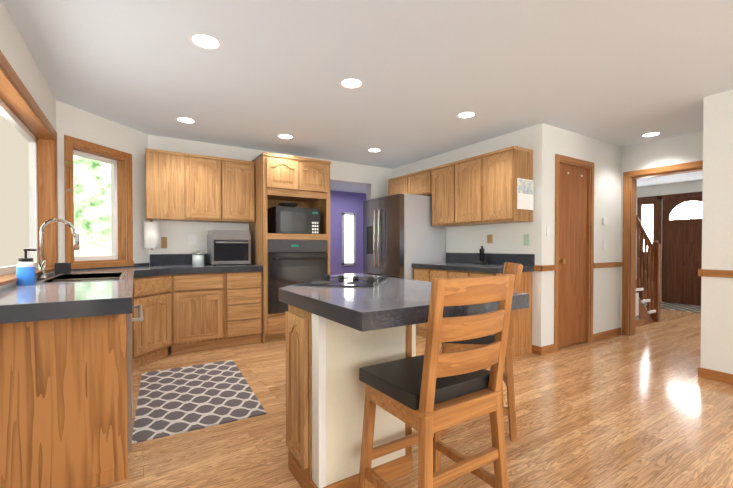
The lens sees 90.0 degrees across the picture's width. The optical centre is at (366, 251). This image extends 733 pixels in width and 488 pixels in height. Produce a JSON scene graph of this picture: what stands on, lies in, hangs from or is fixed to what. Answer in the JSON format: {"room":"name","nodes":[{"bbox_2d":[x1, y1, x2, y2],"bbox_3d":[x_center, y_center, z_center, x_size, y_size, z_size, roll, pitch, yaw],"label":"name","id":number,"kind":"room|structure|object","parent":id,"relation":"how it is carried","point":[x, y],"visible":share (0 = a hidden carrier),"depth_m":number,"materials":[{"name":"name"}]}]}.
{"room":"kitchen","nodes":[
{"label":"kitchen","id":0,"kind":"room"},
{"bbox_2d":[0,0,55,289],"bbox_3d":[-0.406,-0.072,-0.572,0.150,2.385,8.910,0,1,-32],"label":"wall","id":1,"kind":"structure","parent":0,"point":[15,51],"depth_m":2.27,"materials":[{"name":"paint"}]},
{"bbox_2d":[0,50,57,285],"bbox_3d":[-1.931,-0.408,1.866,0.175,1.185,2.910,0,1,-32],"label":"window","id":2,"kind":"structure","parent":1,"relation":"in","point":[17,99],"depth_m":2.95,"materials":[{"name":"brown wood"}]},
{"bbox_2d":[56,100,148,262],"bbox_3d":[-2.646,-0.126,3.683,0.140,2.385,0.990,0,1,13],"label":"wall","id":3,"kind":"structure","parent":0,"point":[72,121],"depth_m":3.66,"materials":[{"name":"paint"}]},
{"bbox_2d":[64,135,133,268],"bbox_3d":[-2.649,-0.442,3.598,0.170,1.190,0.700,0,1,13],"label":"window","id":4,"kind":"structure","parent":3,"relation":"in","point":[124,190],"depth_m":3.80,"materials":[{"name":"brown wood"}]},
{"bbox_2d":[64,160,73,191],"bbox_3d":[-2.652,-0.667,3.262,0.012,0.272,0.080,0,1,13],"label":"hanging ornament","id":5,"kind":"object","parent":4,"relation":"hanging from","point":[68,164],"visible":0.98,"depth_m":3.26,"materials":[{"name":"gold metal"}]},
{"bbox_2d":[148,135,391,265],"bbox_3d":[-1.021,-0.144,5.146,3.590,2.385,0.140,0,1,-32],"label":"wall","id":6,"kind":"structure","parent":0,"point":[176,233],"depth_m":4.48,"materials":[{"name":"paint"}]},
{"bbox_2d":[161,237,166,247],"bbox_3d":[-2.335,-0.105,4.229,0.060,0.130,0.008,0,1,-32],"label":"electrical outlet","id":7,"kind":"object","parent":6,"relation":"attached to","point":[163,242],"visible":1,"depth_m":4.22,"materials":[{"name":"brown plastic"}]},
{"bbox_2d":[148,254,219,265],"bbox_3d":[-1.986,0.090,4.442,1.105,0.130,0.019,0,1,-32],"label":"backsplash","id":8,"kind":"structure","parent":6,"relation":"attached to","point":[155,259],"depth_m":4.24,"materials":[{"name":"grey stone"}]},
{"bbox_2d":[189,235,196,244],"bbox_3d":[-2.081,-0.142,4.389,0.090,0.120,0.008,0,1,-32],"label":"outlet","id":9,"kind":"object","parent":6,"relation":"attached to","point":[192,239],"visible":1,"depth_m":4.39,"materials":[{"name":"white plastic"}]},
{"bbox_2d":[145,148,255,223],"bbox_3d":[-1.918,-0.725,4.286,1.145,0.734,0.339,0,1,-32],"label":"upper cabinet","id":10,"kind":"object","parent":6,"relation":"attached to","point":[185,187],"visible":1,"depth_m":4.12,"materials":[{"name":"brown wood"}]},
{"bbox_2d":[144,219,159,249],"bbox_3d":[-2.346,-0.187,4.002,0.150,0.330,0.150,0,1,-32],"label":"paper towel","id":11,"kind":"object","parent":10,"relation":"attached to","point":[151,235],"visible":0.98,"depth_m":3.94,"materials":[{"name":"white paper"}]},
{"bbox_2d":[330,178,371,199],"bbox_3d":[-0.273,-0.018,5.619,0.760,2.120,0.142,0,1,-32],"label":"trim","id":12,"kind":"structure","parent":6,"relation":"attached to","point":[368,191],"depth_m":5.71,"materials":[{"name":"white"}]},
{"bbox_2d":[330,190,365,275],"bbox_3d":[-0.726,-0.184,8.323,4.600,2.385,0.100,0,1,-32],"label":"wall","id":13,"kind":"structure","parent":0,"point":[343,201],"depth_m":8.35,"materials":[{"name":"paint"}]},
{"bbox_2d":[342,212,355,265],"bbox_3d":[-0.405,-0.293,8.450,0.360,1.220,0.024,0,1,-32],"label":"room window","id":14,"kind":"structure","parent":13,"relation":"in","point":[348,238],"depth_m":8.45,"materials":[{"name":"white glass"}]},
{"bbox_2d":[2,0,732,193],"bbox_3d":[2.853,-1.365,4.181,10.750,0.080,13.500,0,1,-32],"label":"ceiling","id":15,"kind":"structure","parent":0,"point":[621,73],"depth_m":2.61,"materials":[{"name":"paint"}]},
{"bbox_2d":[175,117,196,123],"bbox_3d":[-1.806,-1.316,3.666,0.200,0.003,0.200,0,1,-32],"label":"recessed light","id":16,"kind":"object","parent":15,"relation":"in","point":[187,120],"visible":1,"depth_m":3.67,"materials":[{"name":"white plastic"}]},
{"bbox_2d":[188,32,222,50],"bbox_3d":[-0.993,-1.298,2.264,0.200,0.003,0.200,0,1,-32],"label":"recessed light","id":17,"kind":"object","parent":15,"relation":"in","point":[206,41],"visible":1,"depth_m":2.26,"materials":[{"name":"white plastic"}]},
{"bbox_2d":[277,134,293,138],"bbox_3d":[-0.930,-1.323,4.207,0.200,0.003,0.200,0,1,-32],"label":"recessed light","id":18,"kind":"object","parent":15,"relation":"in","point":[284,136],"visible":1,"depth_m":4.20,"materials":[{"name":"white plastic"}]},
{"bbox_2d":[339,78,363,88],"bbox_3d":[-0.115,-1.305,2.841,0.200,0.003,0.200,0,1,-32],"label":"recessed light","id":19,"kind":"object","parent":15,"relation":"in","point":[351,83],"visible":1,"depth_m":2.84,"materials":[{"name":"white plastic"}]},
{"bbox_2d":[367,148,381,151],"bbox_3d":[0.103,-1.330,4.800,0.200,0.003,0.200,0,1,-32],"label":"recessed light","id":20,"kind":"object","parent":15,"relation":"in","point":[373,150],"visible":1,"depth_m":4.81,"materials":[{"name":"white plastic"}]},
{"bbox_2d":[456,111,476,118],"bbox_3d":[0.959,-1.314,3.519,0.200,0.003,0.200,0,1,-32],"label":"recessed light","id":21,"kind":"object","parent":15,"relation":"in","point":[466,114],"visible":1,"depth_m":3.51,"materials":[{"name":"white plastic"}]},
{"bbox_2d":[640,132,661,136],"bbox_3d":[3.208,-1.322,4.133,0.200,0.003,0.200,0,1,-32],"label":"recessed light","id":22,"kind":"object","parent":15,"relation":"in","point":[651,134],"visible":1,"depth_m":4.13,"materials":[{"name":"white plastic"}]},
{"bbox_2d":[94,302,732,487],"bbox_3d":[2.853,1.090,4.212,10.750,0.060,13.500,0,1,-32],"label":"floor","id":23,"kind":"structure","parent":0,"point":[645,406],"depth_m":2.25,"materials":[{"name":"brown wood"}]},
{"bbox_2d":[8,278,143,453],"bbox_3d":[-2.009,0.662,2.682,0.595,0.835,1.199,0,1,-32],"label":"base cabinet","id":24,"kind":"object","parent":23,"relation":"on","point":[63,381],"depth_m":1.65,"materials":[{"name":"brown wood"}]},
{"bbox_2d":[0,270,135,325],"bbox_3d":[-1.772,0.216,2.266,0.557,0.067,2.062,0,1,-32],"label":"countertop","id":25,"kind":"structure","parent":24,"relation":"on","point":[82,294],"depth_m":1.56,"materials":[{"name":"grey stone"}]},
{"bbox_2d":[16,249,36,284],"bbox_3d":[-1.902,0.084,2.051,0.085,0.200,0.079,0,1,-32],"label":"soap dispenser","id":26,"kind":"object","parent":25,"relation":"on","point":[25,271],"visible":1,"depth_m":2.02,"materials":[{"name":"blue plastic"}]},
{"bbox_2d":[37,218,79,278],"bbox_3d":[-2.076,-0.024,2.462,0.227,0.406,0.133,0,1,-32],"label":"faucet","id":27,"kind":"object","parent":25,"relation":"on","point":[42,268],"visible":1,"depth_m":2.45,"materials":[{"name":"silver metal"}]},
{"bbox_2d":[54,263,70,273],"bbox_3d":[-2.412,0.131,2.912,0.090,0.085,0.100,0,1,-32],"label":"sponge holder","id":28,"kind":"object","parent":25,"relation":"on","point":[62,268],"visible":1,"depth_m":2.87,"materials":[{"name":"black plastic"}]},
{"bbox_2d":[127,305,143,451],"bbox_3d":[-1.502,0.664,1.932,0.556,0.810,0.600,0,1,-32],"label":"dishwasher","id":29,"kind":"object","parent":24,"relation":"in","point":[130,319],"visible":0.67,"depth_m":1.79,"materials":[{"name":"silver metal"}]},
{"bbox_2d":[69,264,262,277],"bbox_3d":[-2.041,0.196,3.868,1.812,0.067,0.934,0,1,-32],"label":"countertop","id":30,"kind":"structure","parent":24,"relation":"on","point":[141,271],"depth_m":3.85,"materials":[{"name":"grey stone"}]},
{"bbox_2d":[192,251,203,264],"bbox_3d":[-1.982,0.073,4.318,0.134,0.165,0.132,0,1,-32],"label":"canister","id":31,"kind":"object","parent":30,"relation":"on","point":[198,258],"visible":1,"depth_m":4.27,"materials":[{"name":"white metal"}]},
{"bbox_2d":[207,230,250,264],"bbox_3d":[-1.652,-0.051,4.413,0.440,0.410,0.369,0,1,-32],"label":"toaster oven","id":32,"kind":"object","parent":30,"relation":"on","point":[228,246],"visible":0.98,"depth_m":4.29,"materials":[{"name":"silver metal"}]},
{"bbox_2d":[140,274,175,364],"bbox_3d":[-2.197,0.651,3.541,0.562,0.835,0.562,0,1,-32],"label":"base cabinet","id":33,"kind":"object","parent":23,"relation":"on","point":[159,289],"depth_m":3.58,"materials":[{"name":"brown wood"}]},
{"bbox_2d":[132,360,266,443],"bbox_3d":[-1.320,1.073,2.832,0.760,0.008,1.320,0,1,-29],"label":"kitchen rug","id":34,"kind":"object","parent":23,"relation":"on","point":[173,401],"visible":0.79,"depth_m":2.64,"materials":[{"name":"grey fabric"}]},
{"bbox_2d":[176,274,251,353],"bbox_3d":[-2.127,0.648,3.813,1.592,0.834,0.944,0,1,-32],"label":"base cabinet","id":35,"kind":"object","parent":23,"relation":"on","point":[213,311],"depth_m":3.95,"materials":[{"name":"brown wood"}]},
{"bbox_2d":[252,274,262,342],"bbox_3d":[-1.534,0.641,4.380,0.415,0.835,0.618,0,1,-32],"label":"base cabinet","id":36,"kind":"object","parent":23,"relation":"on","point":[257,312],"depth_m":4.20,"materials":[{"name":"brown wood"}]},
{"bbox_2d":[249,152,330,342],"bbox_3d":[-0.985,-0.048,4.705,0.872,2.204,0.641,0,1,-32],"label":"tall cabinet","id":37,"kind":"object","parent":23,"relation":"on","point":[302,182],"visible":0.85,"depth_m":4.40,"materials":[{"name":"brown wood"}]},
{"bbox_2d":[267,206,319,233],"bbox_3d":[-0.937,-0.364,4.662,0.570,0.364,0.414,0,1,-32],"label":"microwave","id":38,"kind":"object","parent":37,"relation":"in","point":[289,220],"visible":0.79,"depth_m":4.48,"materials":[{"name":"black metal"}]},
{"bbox_2d":[278,203,298,206],"bbox_3d":[-0.983,-0.576,4.638,0.260,0.060,0.260,0,1,-32],"label":"bowl","id":39,"kind":"object","parent":38,"relation":"on","point":[289,204],"visible":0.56,"depth_m":4.56,"materials":[{"name":"black"}]},
{"bbox_2d":[268,240,327,313],"bbox_3d":[-0.955,0.284,4.661,0.754,0.860,0.653,0,1,-32],"label":"wall oven","id":40,"kind":"object","parent":37,"relation":"in","point":[291,262],"visible":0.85,"depth_m":4.38,"materials":[{"name":"black metal"}]},
{"bbox_2d":[281,301,415,487],"bbox_3d":[-0.165,0.668,2.212,0.821,0.834,1.094,0,1,-32],"label":"kitchen island","id":41,"kind":"object","parent":23,"relation":"on","point":[341,329],"depth_m":1.64,"materials":[{"name":"brown wood"}]},
{"bbox_2d":[279,273,528,332],"bbox_3d":[-0.050,0.220,2.100,0.900,0.064,1.556,0,1,-32],"label":"island countertop","id":42,"kind":"structure","parent":41,"relation":"on","point":[365,303],"depth_m":1.54,"materials":[{"name":"grey stone"}]},
{"bbox_2d":[363,194,445,279],"bbox_3d":[0.473,0.162,5.053,0.846,1.775,0.858,0,1,-32],"label":"refrigerator","id":43,"kind":"object","parent":23,"relation":"on","point":[401,234],"visible":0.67,"depth_m":4.71,"materials":[{"name":"grey metal"}]},
{"bbox_2d":[412,265,423,336],"bbox_3d":[0.930,0.625,4.597,0.600,0.860,0.380,0,1,-32],"label":"base cabinet","id":44,"kind":"object","parent":23,"relation":"on","point":[418,269],"depth_m":4.51,"materials":[{"name":"brown wood"}]},
{"bbox_2d":[424,269,443,337],"bbox_3d":[1.056,0.628,4.397,0.600,0.860,0.379,0,1,-32],"label":"base cabinet","id":45,"kind":"object","parent":23,"relation":"on","point":[429,274],"depth_m":4.32,"materials":[{"name":"brown wood"}]},
{"bbox_2d":[358,274,514,487],"bbox_3d":[0.282,0.590,1.486,0.458,1.010,0.493,0,1,-32],"label":"stool","id":46,"kind":"object","parent":23,"relation":"on","point":[431,393],"visible":1,"depth_m":1.35,"materials":[{"name":"brown wood"}]},
{"bbox_2d":[444,269,459,277],"bbox_3d":[1.258,0.632,4.077,0.600,0.860,0.376,0,1,-32],"label":"base cabinet","id":47,"kind":"object","parent":23,"relation":"on","point":[448,273],"depth_m":4.03,"materials":[{"name":"brown wood"}]},
{"bbox_2d":[441,262,522,440],"bbox_3d":[0.715,0.579,2.338,0.493,1.010,0.438,0,1,10],"label":"stool","id":48,"kind":"object","parent":23,"relation":"on","point":[516,269],"visible":0.42,"depth_m":2.12,"materials":[{"name":"brown wood"}]},
{"bbox_2d":[460,269,531,357],"bbox_3d":[1.388,0.634,3.871,0.600,0.860,0.395,0,1,-32],"label":"base cabinet","id":49,"kind":"object","parent":23,"relation":"on","point":[522,334],"depth_m":3.79,"materials":[{"name":"brown wood"}]},
{"bbox_2d":[416,261,533,272],"bbox_3d":[1.163,0.175,4.214,0.608,0.050,1.275,0,1,-32],"label":"countertop","id":50,"kind":"structure","parent":49,"relation":"on","point":[448,264],"depth_m":3.94,"materials":[{"name":"grey stone"}]},
{"bbox_2d":[475,246,487,264],"bbox_3d":[1.326,0.041,4.229,0.100,0.215,0.100,0,1,-32],"label":"bottle","id":51,"kind":"object","parent":50,"relation":"on","point":[481,256],"visible":1,"depth_m":4.21,"materials":[{"name":"black"}]},
{"bbox_2d":[635,214,660,323],"bbox_3d":[3.018,-0.459,5.186,2.650,3.014,0.995,0,1,-32],"label":"staircase","id":52,"kind":"structure","parent":23,"relation":"on","point":[651,313],"depth_m":5.37,"materials":[{"name":"paint"}]},
{"bbox_2d":[635,293,638,315],"bbox_3d":[3.665,0.739,5.065,0.420,0.320,0.012,0,1,-32],"label":"air vent grille","id":53,"kind":"object","parent":52,"relation":"attached to","point":[637,305],"visible":0.35,"depth_m":5.15,"materials":[{"name":"white plastic"}]},
{"bbox_2d":[643,302,700,312],"bbox_3d":[5.802,1.024,6.752,0.950,0.008,1.250,0,1,-32],"label":"rug","id":54,"kind":"object","parent":23,"relation":"on","point":[682,307],"visible":0.33,"depth_m":6.71,"materials":[{"name":"grey fabric"}]},
{"bbox_2d":[392,123,549,346],"bbox_3d":[1.169,-0.141,4.907,0.140,2.385,2.600,0,1,-32],"label":"wall","id":55,"kind":"structure","parent":0,"point":[508,238],"depth_m":3.91,"materials":[{"name":"paint"}]},
{"bbox_2d":[388,175,403,195],"bbox_3d":[0.596,-0.917,5.363,0.326,0.325,0.542,0,1,-32],"label":"upper cabinet","id":56,"kind":"object","parent":55,"relation":"attached to","point":[395,185],"depth_m":5.33,"materials":[{"name":"brown wood"}]},
{"bbox_2d":[404,169,427,195],"bbox_3d":[0.816,-0.913,5.014,0.326,0.325,0.543,0,1,-32],"label":"upper cabinet","id":57,"kind":"object","parent":55,"relation":"attached to","point":[416,183],"depth_m":4.93,"materials":[{"name":"brown wood"}]},
{"bbox_2d":[428,164,455,226],"bbox_3d":[1.088,-0.697,4.585,0.326,0.746,0.477,0,1,-32],"label":"upper cabinet","id":58,"kind":"object","parent":55,"relation":"attached to","point":[437,176],"depth_m":4.58,"materials":[{"name":"brown wood"}]},
{"bbox_2d":[448,155,479,225],"bbox_3d":[1.274,-0.693,4.291,0.326,0.746,0.477,0,1,-32],"label":"upper cabinet","id":59,"kind":"object","parent":55,"relation":"attached to","point":[477,190],"depth_m":4.23,"materials":[{"name":"brown wood"}]},
{"bbox_2d":[487,235,492,242],"bbox_3d":[1.448,-0.151,4.303,0.030,0.100,0.060,0,1,-32],"label":"outlet","id":60,"kind":"object","parent":55,"relation":"attached to","point":[489,238],"visible":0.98,"depth_m":4.29,"materials":[{"name":"brown plastic"}]},
{"bbox_2d":[446,253,534,264],"bbox_3d":[1.412,0.083,4.370,0.020,0.130,1.275,0,1,-32],"label":"backsplash","id":61,"kind":"structure","parent":55,"relation":"attached to","point":[468,258],"depth_m":4.25,"materials":[{"name":"grey stone"}]},
{"bbox_2d":[480,146,532,224],"bbox_3d":[1.505,-0.689,3.924,0.326,0.746,0.390,0,1,-32],"label":"upper cabinet","id":62,"kind":"object","parent":55,"relation":"attached to","point":[500,170],"depth_m":3.81,"materials":[{"name":"brown wood"}]},
{"bbox_2d":[517,178,533,209],"bbox_3d":[1.634,-0.589,3.765,0.265,0.310,0.007,0,1,-32],"label":"calendar","id":63,"kind":"object","parent":62,"relation":"attached to","point":[525,194],"visible":1,"depth_m":3.76,"materials":[{"name":"white paper"}]},
{"bbox_2d":[524,234,529,245],"bbox_3d":[1.709,-0.126,3.912,0.006,0.120,0.070,0,1,-32],"label":"electrical outlet","id":64,"kind":"object","parent":55,"relation":"attached to","point":[526,239],"visible":1,"depth_m":3.90,"materials":[{"name":"green plastic"}]},
{"bbox_2d":[549,125,621,344],"bbox_3d":[2.607,-0.134,4.361,1.710,2.385,0.140,0,1,-32],"label":"wall","id":65,"kind":"structure","parent":0,"point":[605,158],"depth_m":4.42,"materials":[{"name":"paint"}]},
{"bbox_2d":[546,226,548,235],"bbox_3d":[1.887,-0.215,3.815,0.040,0.100,0.012,0,1,-32],"label":"light switch","id":66,"kind":"object","parent":65,"relation":"attached to","point":[547,230],"visible":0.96,"depth_m":3.81,"materials":[{"name":"white plastic"}]},
{"bbox_2d":[558,163,587,347],"bbox_3d":[2.321,0.044,4.114,0.624,2.010,0.085,0,1,-32],"label":"pantry door","id":67,"kind":"structure","parent":65,"relation":"in","point":[573,186],"depth_m":4.12,"materials":[{"name":"brown wood"}]},
{"bbox_2d":[554,154,593,351],"bbox_3d":[2.294,0.011,4.155,0.780,2.100,0.156,0,1,-32],"label":"door frame","id":68,"kind":"structure","parent":65,"relation":"attached to","point":[559,158],"depth_m":4.26,"materials":[{"name":"brown wood"}]},
{"bbox_2d":[603,240,605,249],"bbox_3d":[2.892,-0.083,4.454,0.070,0.120,0.006,0,1,-32],"label":"light switch","id":69,"kind":"object","parent":65,"relation":"attached to","point":[604,244],"visible":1,"depth_m":4.45,"materials":[{"name":"white plastic"}]},
{"bbox_2d":[602,218,607,224],"bbox_3d":[2.892,-0.368,4.441,0.100,0.080,0.022,0,1,-32],"label":"thermostat","id":70,"kind":"object","parent":65,"relation":"attached to","point":[604,221],"visible":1,"depth_m":4.42,"materials":[{"name":"white plastic"}]},
{"bbox_2d":[593,328,620,340],"bbox_3d":[2.957,1.014,4.505,0.700,0.085,0.014,0,1,-32],"label":"baseboard","id":71,"kind":"structure","parent":65,"relation":"attached to","point":[602,335],"depth_m":4.48,"materials":[{"name":"brown wood"}]},
{"bbox_2d":[594,262,621,267],"bbox_3d":[2.963,0.162,4.494,0.690,0.060,0.020,0,1,-32],"label":"trim","id":72,"kind":"structure","parent":65,"relation":"attached to","point":[609,264],"depth_m":4.48,"materials":[{"name":"brown wood"}]},
{"bbox_2d":[635,319,643,326],"bbox_3d":[3.654,1.007,5.059,0.790,0.085,0.014,0,1,-32],"label":"baseboard","id":73,"kind":"structure","parent":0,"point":[640,322],"depth_m":5.18,"materials":[{"name":"brown wood"}]},
{"bbox_2d":[620,131,702,334],"bbox_3d":[5.162,-0.102,1.781,0.140,2.385,6.950,0,1,-32],"label":"wall","id":74,"kind":"structure","parent":0,"point":[684,148],"depth_m":4.35,"materials":[{"name":"paint"}]},
{"bbox_2d":[622,160,702,335],"bbox_3d":[3.687,0.031,4.107,0.156,2.060,1.395,0,1,-32],"label":"door frame","id":75,"kind":"structure","parent":74,"relation":"attached to","point":[629,254],"depth_m":4.61,"materials":[{"name":"brown wood"}]},
{"bbox_2d":[636,179,702,301],"bbox_3d":[6.510,-0.164,6.710,0.120,2.385,3.950,0,1,-32],"label":"wall","id":76,"kind":"structure","parent":0,"point":[674,188],"depth_m":7.39,"materials":[{"name":"paint"}]},
{"bbox_2d":[636,196,656,297],"bbox_3d":[5.860,-0.063,7.655,0.072,2.160,0.340,0,1,-32],"label":"sidelight window","id":77,"kind":"structure","parent":76,"relation":"in","point":[649,218],"depth_m":7.66,"materials":[{"name":"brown glass"}]},
{"bbox_2d":[656,191,701,304],"bbox_3d":[6.242,-0.056,7.057,0.095,2.160,1.080,0,1,-32],"label":"front door","id":78,"kind":"structure","parent":76,"relation":"in","point":[679,218],"depth_m":7.18,"materials":[{"name":"brown wood"}]},
{"bbox_2d":[700,90,732,373],"bbox_3d":[4.477,-0.088,0.693,0.140,2.385,5.840,0,1,-32],"label":"wall","id":79,"kind":"structure","parent":0,"point":[717,292],"depth_m":3.04,"materials":[{"name":"paint"}]},
{"bbox_2d":[698,366,732,384],"bbox_3d":[4.409,1.062,0.672,0.014,0.085,5.854,0,1,-32],"label":"baseboard","id":80,"kind":"structure","parent":79,"relation":"attached to","point":[718,376],"depth_m":3.05,"materials":[{"name":"brown wood"}]},
{"bbox_2d":[698,269,732,277],"bbox_3d":[4.404,0.210,0.663,0.020,0.060,5.860,0,1,-32],"label":"trim","id":81,"kind":"structure","parent":79,"relation":"attached to","point":[716,273],"depth_m":3.04,"materials":[{"name":"brown wood"}]},
{"label":"outside","id":82,"kind":"structure","parent":0,"visible":0},
{"bbox_2d":[73,155,110,256],"bbox_3d":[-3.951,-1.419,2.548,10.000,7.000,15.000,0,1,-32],"label":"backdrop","id":83,"kind":"structure","parent":82,"point":[92,201],"depth_m":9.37,"materials":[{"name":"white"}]},
{"bbox_2d":[0,114,29,266],"bbox_3d":[-7.208,-1.483,7.617,0.100,7.000,2.650,0,1,-32],"label":"neighbouring house","id":84,"kind":"structure","parent":83,"relation":"attached to","point":[14,198],"depth_m":7.04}
]}

